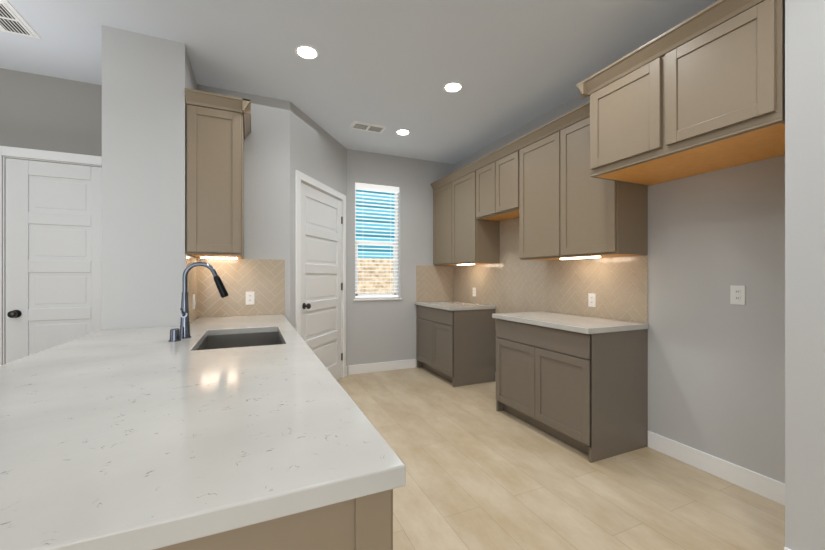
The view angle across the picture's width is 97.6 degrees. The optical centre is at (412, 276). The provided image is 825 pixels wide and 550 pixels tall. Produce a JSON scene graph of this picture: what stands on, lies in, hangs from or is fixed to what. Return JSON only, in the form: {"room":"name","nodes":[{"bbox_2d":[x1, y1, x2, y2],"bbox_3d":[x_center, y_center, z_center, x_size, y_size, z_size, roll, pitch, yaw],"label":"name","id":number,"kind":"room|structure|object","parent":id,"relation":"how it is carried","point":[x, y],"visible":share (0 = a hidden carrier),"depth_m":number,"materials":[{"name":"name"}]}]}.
{"room":"kitchen","nodes":[
{"label":"kitchen","id":0,"kind":"room"},
{"bbox_2d":[0,68,101,364],"bbox_3d":[-3.951,-0.192,2.619,3.295,2.920,0.120,0,0,-24],"label":"wall","id":1,"kind":"structure","parent":0,"point":[43,112],"depth_m":2.98,"materials":[{"name":"paint"}]},
{"bbox_2d":[0,146,101,365],"bbox_3d":[-2.953,0.117,3.050,0.844,2.302,0.138,0,0,-24],"label":"door frame","id":2,"kind":"structure","parent":1,"relation":"attached to","point":[43,155],"depth_m":2.88,"materials":[{"name":"white wood"}]},
{"bbox_2d":[6,158,101,363],"bbox_3d":[-2.943,0.157,3.028,0.670,2.209,0.038,0,0,-24],"label":"hall door","id":3,"kind":"structure","parent":1,"relation":"in","point":[54,253],"depth_m":2.99,"materials":[{"name":"white wood"}]},
{"bbox_2d":[7,310,21,317],"bbox_3d":[-3.190,0.297,2.920,0.064,0.064,0.189,0,0,-24],"label":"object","id":4,"kind":"structure","parent":3,"relation":"attached to","point":[14,314],"depth_m":2.85,"materials":[{"name":"brown metal"}]},
{"bbox_2d":[102,25,196,329],"bbox_3d":[-2.040,-0.192,2.949,0.467,2.920,1.062,0,0,-24],"label":"wall","id":5,"kind":"structure","parent":0,"point":[147,80],"depth_m":2.46,"materials":[{"name":"paint"}]},
{"bbox_2d":[185,254,197,322],"bbox_3d":[-1.728,0.093,2.830,0.008,0.507,0.587,0,0,-24],"label":"tile column","id":6,"kind":"structure","parent":5,"relation":"attached to","point":[192,282],"depth_m":2.83,"materials":[{"name":"tile"}]},
{"bbox_2d":[193,294,194,308],"bbox_3d":[-1.736,0.198,2.873,0.012,0.116,0.072,0,0,-24],"label":"light switch","id":7,"kind":"object","parent":6,"relation":"attached to","point":[193,301],"visible":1,"depth_m":2.86,"materials":[{"name":"white plastic"}]},
{"bbox_2d":[197,84,289,321],"bbox_3d":[-1.598,-0.192,3.467,0.761,2.920,0.473,0,0,-24],"label":"wall","id":8,"kind":"structure","parent":0,"point":[267,188],"depth_m":3.33,"materials":[{"name":"paint"}]},
{"bbox_2d":[185,88,250,258],"bbox_3d":[-1.527,-0.736,2.896,0.423,1.172,0.624,0,0,-24],"label":"upper cabinet","id":9,"kind":"object","parent":8,"relation":"attached to","point":[218,128],"visible":0.98,"depth_m":2.64,"materials":[{"name":"brown wood"}]},
{"bbox_2d":[198,258,284,316],"bbox_3d":[-1.519,0.093,3.239,0.705,0.507,0.008,0,0,-24],"label":"wall tiles","id":10,"kind":"object","parent":8,"relation":"attached to","point":[263,280],"visible":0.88,"depth_m":3.23,"materials":[{"name":"tile"}]},
{"bbox_2d":[246,292,253,304],"bbox_3d":[-1.464,0.192,3.254,0.072,0.116,0.009,0,0,-24],"label":"outlet","id":11,"kind":"object","parent":10,"relation":"attached to","point":[249,298],"visible":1,"depth_m":3.25,"materials":[{"name":"white plastic"}]},
{"bbox_2d":[290,102,346,377],"bbox_3d":[-1.048,-0.192,4.096,0.120,2.920,1.393,0,0,14],"label":"wall","id":12,"kind":"structure","parent":0,"point":[318,153],"depth_m":3.81,"materials":[{"name":"paint"}]},
{"bbox_2d":[295,170,345,377],"bbox_3d":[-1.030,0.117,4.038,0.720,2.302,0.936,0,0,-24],"label":"door frame","id":13,"kind":"structure","parent":12,"relation":"attached to","point":[299,176],"depth_m":3.55,"materials":[{"name":"white wood"}]},
{"bbox_2d":[301,182,341,379],"bbox_3d":[-1.023,0.157,4.057,0.038,2.209,0.980,0,0,14],"label":"pantry door","id":14,"kind":"structure","parent":12,"relation":"in","point":[321,270],"depth_m":4.06,"materials":[{"name":"white wood"}]},
{"bbox_2d":[302,217,342,360],"bbox_3d":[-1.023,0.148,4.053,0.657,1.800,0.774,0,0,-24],"label":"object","id":15,"kind":"structure","parent":14,"relation":"attached to","point":[307,306],"depth_m":4.52,"materials":[{"name":"brown metal"}]},
{"bbox_2d":[0,0,717,163],"bbox_3d":[-0.942,-1.682,0.428,7.024,0.060,7.946,0,0,-24],"label":"ceiling","id":16,"kind":"structure","parent":0,"point":[393,66],"depth_m":2.64,"materials":[{"name":"paint"}]},
{"bbox_2d":[0,0,40,38],"bbox_3d":[-2.588,-1.645,2.288,0.200,0.014,0.380,0,0,-24],"label":"ceiling vent","id":17,"kind":"object","parent":16,"relation":"in","point":[12,20],"visible":1,"depth_m":2.33,"materials":[{"name":"white metal"}]},
{"bbox_2d":[295,45,318,59],"bbox_3d":[-0.776,-1.649,2.656,0.170,0.006,0.170,0,0,-24],"label":"recessed light","id":18,"kind":"object","parent":16,"relation":"in","point":[308,52],"visible":1,"depth_m":2.65,"materials":[{"name":"white plastic"}]},
{"bbox_2d":[349,120,386,133],"bbox_3d":[-0.491,-1.645,3.986,0.380,0.014,0.200,0,0,-24],"label":"ceiling vent","id":19,"kind":"object","parent":16,"relation":"in","point":[369,127],"visible":1,"depth_m":3.96,"materials":[{"name":"white metal"}]},
{"bbox_2d":[396,129,409,134],"bbox_3d":[-0.109,-1.649,4.123,0.170,0.006,0.170,0,0,-24],"label":"recessed light","id":20,"kind":"object","parent":16,"relation":"in","point":[402,132],"visible":1,"depth_m":4.12,"materials":[{"name":"white plastic"}]},
{"bbox_2d":[443,82,462,91],"bbox_3d":[0.353,-1.649,3.145,0.170,0.006,0.170,0,0,-24],"label":"recessed light","id":21,"kind":"object","parent":16,"relation":"in","point":[453,87],"visible":1,"depth_m":3.14,"materials":[{"name":"white plastic"}]},
{"bbox_2d":[347,149,453,374],"bbox_3d":[-0.191,-0.192,5.029,1.684,2.920,0.140,0,0,-24],"label":"wall","id":22,"kind":"structure","parent":0,"point":[378,331],"depth_m":4.95,"materials":[{"name":"paint"}]},
{"bbox_2d":[355,182,398,298],"bbox_3d":[-0.488,-0.472,4.896,0.632,1.526,0.113,0,0,-24],"label":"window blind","id":23,"kind":"structure","parent":22,"relation":"in","point":[379,188],"depth_m":4.88,"materials":[{"name":"white plastic"}]},
{"bbox_2d":[353,298,401,300],"bbox_3d":[-0.473,0.302,4.863,0.672,0.021,0.104,0,0,-24],"label":"window sill","id":24,"kind":"structure","parent":22,"relation":"attached to","point":[377,299],"depth_m":4.82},
{"bbox_2d":[416,265,453,301],"bbox_3d":[0.327,0.093,5.178,0.602,0.507,0.008,0,0,-24],"label":"backsplash","id":25,"kind":"object","parent":22,"relation":"attached to","point":[434,283],"visible":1,"depth_m":5.17,"materials":[{"name":"tile"}]},
{"bbox_2d":[337,367,784,549],"bbox_3d":[-1.266,1.298,1.160,7.024,0.060,9.546,0,0,-24],"label":"floor","id":26,"kind":"structure","parent":0,"point":[482,473],"depth_m":2.15,"materials":[{"name":"brown wood"}]},
{"bbox_2d":[0,262,405,549],"bbox_3d":[-1.142,0.590,1.783,1.165,1.354,2.955,0,0,-24],"label":"base cabinet","id":27,"kind":"object","parent":26,"relation":"on","point":[254,432],"visible":1,"depth_m":0.74,"materials":[{"name":"stone"}]},
{"bbox_2d":[168,262,228,341],"bbox_3d":[-1.203,0.130,2.044,0.284,0.434,0.150,0,0,-24],"label":"faucet","id":28,"kind":"object","parent":27,"relation":"on","point":[182,334],"depth_m":2.04,"materials":[{"name":"silver metal"}]},
{"bbox_2d":[415,301,495,386],"bbox_3d":[0.521,0.808,4.709,0.635,0.920,1.014,0,0,-24],"label":"base cabinet","id":29,"kind":"object","parent":26,"relation":"on","point":[456,343],"visible":1,"depth_m":4.32,"materials":[{"name":"wood"}]},
{"bbox_2d":[415,301,495,310],"bbox_3d":[0.519,0.368,4.705,0.628,0.040,1.008,0,0,-24],"label":"countertop","id":30,"kind":"structure","parent":29,"relation":"on","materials":[{"name":"stone"}]},
{"bbox_2d":[492,311,648,462],"bbox_3d":[1.257,0.808,3.048,0.635,0.920,1.068,0,0,-24],"label":"base cabinet","id":31,"kind":"object","parent":26,"relation":"on","point":[579,382],"visible":1,"depth_m":2.65,"materials":[{"name":"wood"}]},
{"bbox_2d":[492,311,648,334],"bbox_3d":[1.254,0.368,3.047,0.628,0.040,1.068,0,0,-24],"label":"countertop","id":32,"kind":"structure","parent":31,"relation":"on","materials":[{"name":"stone"}]},
{"bbox_2d":[454,94,784,482],"bbox_3d":[2.214,-0.192,1.826,0.120,2.920,7.946,0,0,-24],"label":"wall","id":33,"kind":"structure","parent":0,"point":[716,373],"depth_m":2.29,"materials":[{"name":"paint"}]},
{"bbox_2d":[430,176,445,263],"bbox_3d":[0.571,-0.748,4.955,0.347,1.148,0.605,0,0,-24],"label":"upper cabinet","id":34,"kind":"object","parent":33,"relation":"attached to","point":[439,186],"depth_m":4.99,"materials":[{"name":"brown wood"}]},
{"bbox_2d":[454,264,495,304],"bbox_3d":[0.807,0.093,4.845,0.008,0.507,1.006,0,0,-24],"label":"wall tiles","id":35,"kind":"structure","parent":33,"relation":"attached to","point":[481,278],"depth_m":4.76,"materials":[{"name":"tile"}]},
{"bbox_2d":[446,160,503,263],"bbox_3d":[0.778,-0.748,4.488,0.347,1.148,0.673,0,0,-24],"label":"upper cabinet","id":36,"kind":"object","parent":33,"relation":"attached to","point":[469,240],"depth_m":4.34,"materials":[{"name":"brown wood"}]},
{"bbox_2d":[478,153,509,219],"bbox_3d":[0.974,-0.998,4.044,0.347,0.648,0.434,0,0,-24],"label":"upper cabinet","id":37,"kind":"object","parent":33,"relation":"attached to","point":[483,162],"depth_m":4.03,"materials":[{"name":"brown wood"}]},
{"bbox_2d":[490,140,517,215],"bbox_3d":[1.098,-0.998,3.764,0.347,0.648,0.434,0,0,-24],"label":"upper cabinet","id":38,"kind":"object","parent":33,"relation":"attached to","point":[504,160],"depth_m":3.70,"materials":[{"name":"brown wood"}]},
{"bbox_2d":[496,217,543,312],"bbox_3d":[1.173,-0.007,4.019,0.008,1.307,0.800,0,0,-24],"label":"wall tiles","id":39,"kind":"object","parent":33,"relation":"attached to","point":[519,285],"visible":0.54,"depth_m":4.05,"materials":[{"name":"tile"}]},
{"bbox_2d":[510,124,549,259],"bbox_3d":[1.289,-0.748,3.333,0.347,1.148,0.644,0,0,-24],"label":"upper cabinet","id":40,"kind":"object","parent":33,"relation":"attached to","point":[533,210],"depth_m":3.31,"materials":[{"name":"brown wood"}]},
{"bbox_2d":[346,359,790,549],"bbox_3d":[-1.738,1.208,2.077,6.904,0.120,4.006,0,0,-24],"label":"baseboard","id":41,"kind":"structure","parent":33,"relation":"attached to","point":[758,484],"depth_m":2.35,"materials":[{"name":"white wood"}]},
{"bbox_2d":[544,255,647,322],"bbox_3d":[1.546,0.093,3.176,0.008,0.507,1.044,0,0,-24],"label":"wall tiles","id":42,"kind":"structure","parent":33,"relation":"attached to","point":[618,286],"depth_m":3.06,"materials":[{"name":"tile"}]},
{"bbox_2d":[588,293,595,306],"bbox_3d":[1.556,0.202,3.132,0.009,0.116,0.072,0,0,-24],"label":"outlet","id":43,"kind":"object","parent":42,"relation":"attached to","point":[591,299],"visible":1,"depth_m":3.13,"materials":[{"name":"white plastic"}]},
{"bbox_2d":[550,104,649,259],"bbox_3d":[1.484,-0.748,2.892,0.347,1.148,0.576,0,0,-24],"label":"upper cabinet","id":44,"kind":"object","parent":33,"relation":"attached to","point":[589,218],"depth_m":2.81,"materials":[{"name":"brown wood"}]},
{"bbox_2d":[586,44,705,184],"bbox_3d":[1.586,-1.006,2.316,0.627,0.633,0.561,0,0,-24],"label":"upper cabinet","id":45,"kind":"object","parent":33,"relation":"attached to","point":[616,107],"depth_m":2.27,"materials":[{"name":"brown wood"}]},
{"bbox_2d":[646,0,784,171],"bbox_3d":[1.754,-1.006,1.937,0.627,0.633,0.561,0,0,-24],"label":"upper cabinet","id":46,"kind":"object","parent":33,"relation":"attached to","point":[702,91],"depth_m":1.80,"materials":[{"name":"brown wood"}]},
{"bbox_2d":[730,285,744,304],"bbox_3d":[1.979,0.111,2.198,0.009,0.116,0.072,0,0,-24],"label":"outlet","id":47,"kind":"object","parent":33,"relation":"attached to","point":[737,294],"visible":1,"depth_m":2.20,"materials":[{"name":"white plastic"}]},
{"bbox_2d":[785,0,824,549],"bbox_3d":[1.908,-0.192,1.591,0.630,2.920,0.164,0,0,-24],"label":"wall","id":48,"kind":"structure","parent":0,"point":[804,274],"depth_m":1.48,"materials":[{"name":"paint"}]},
{"label":"outside","id":49,"kind":"structure","parent":0,"visible":0},
{"bbox_2d":[356,190,393,293],"bbox_3d":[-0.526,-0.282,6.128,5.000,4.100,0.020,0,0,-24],"label":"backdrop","id":50,"kind":"structure","parent":49,"point":[370,274],"depth_m":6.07,"materials":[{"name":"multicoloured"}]}
]}

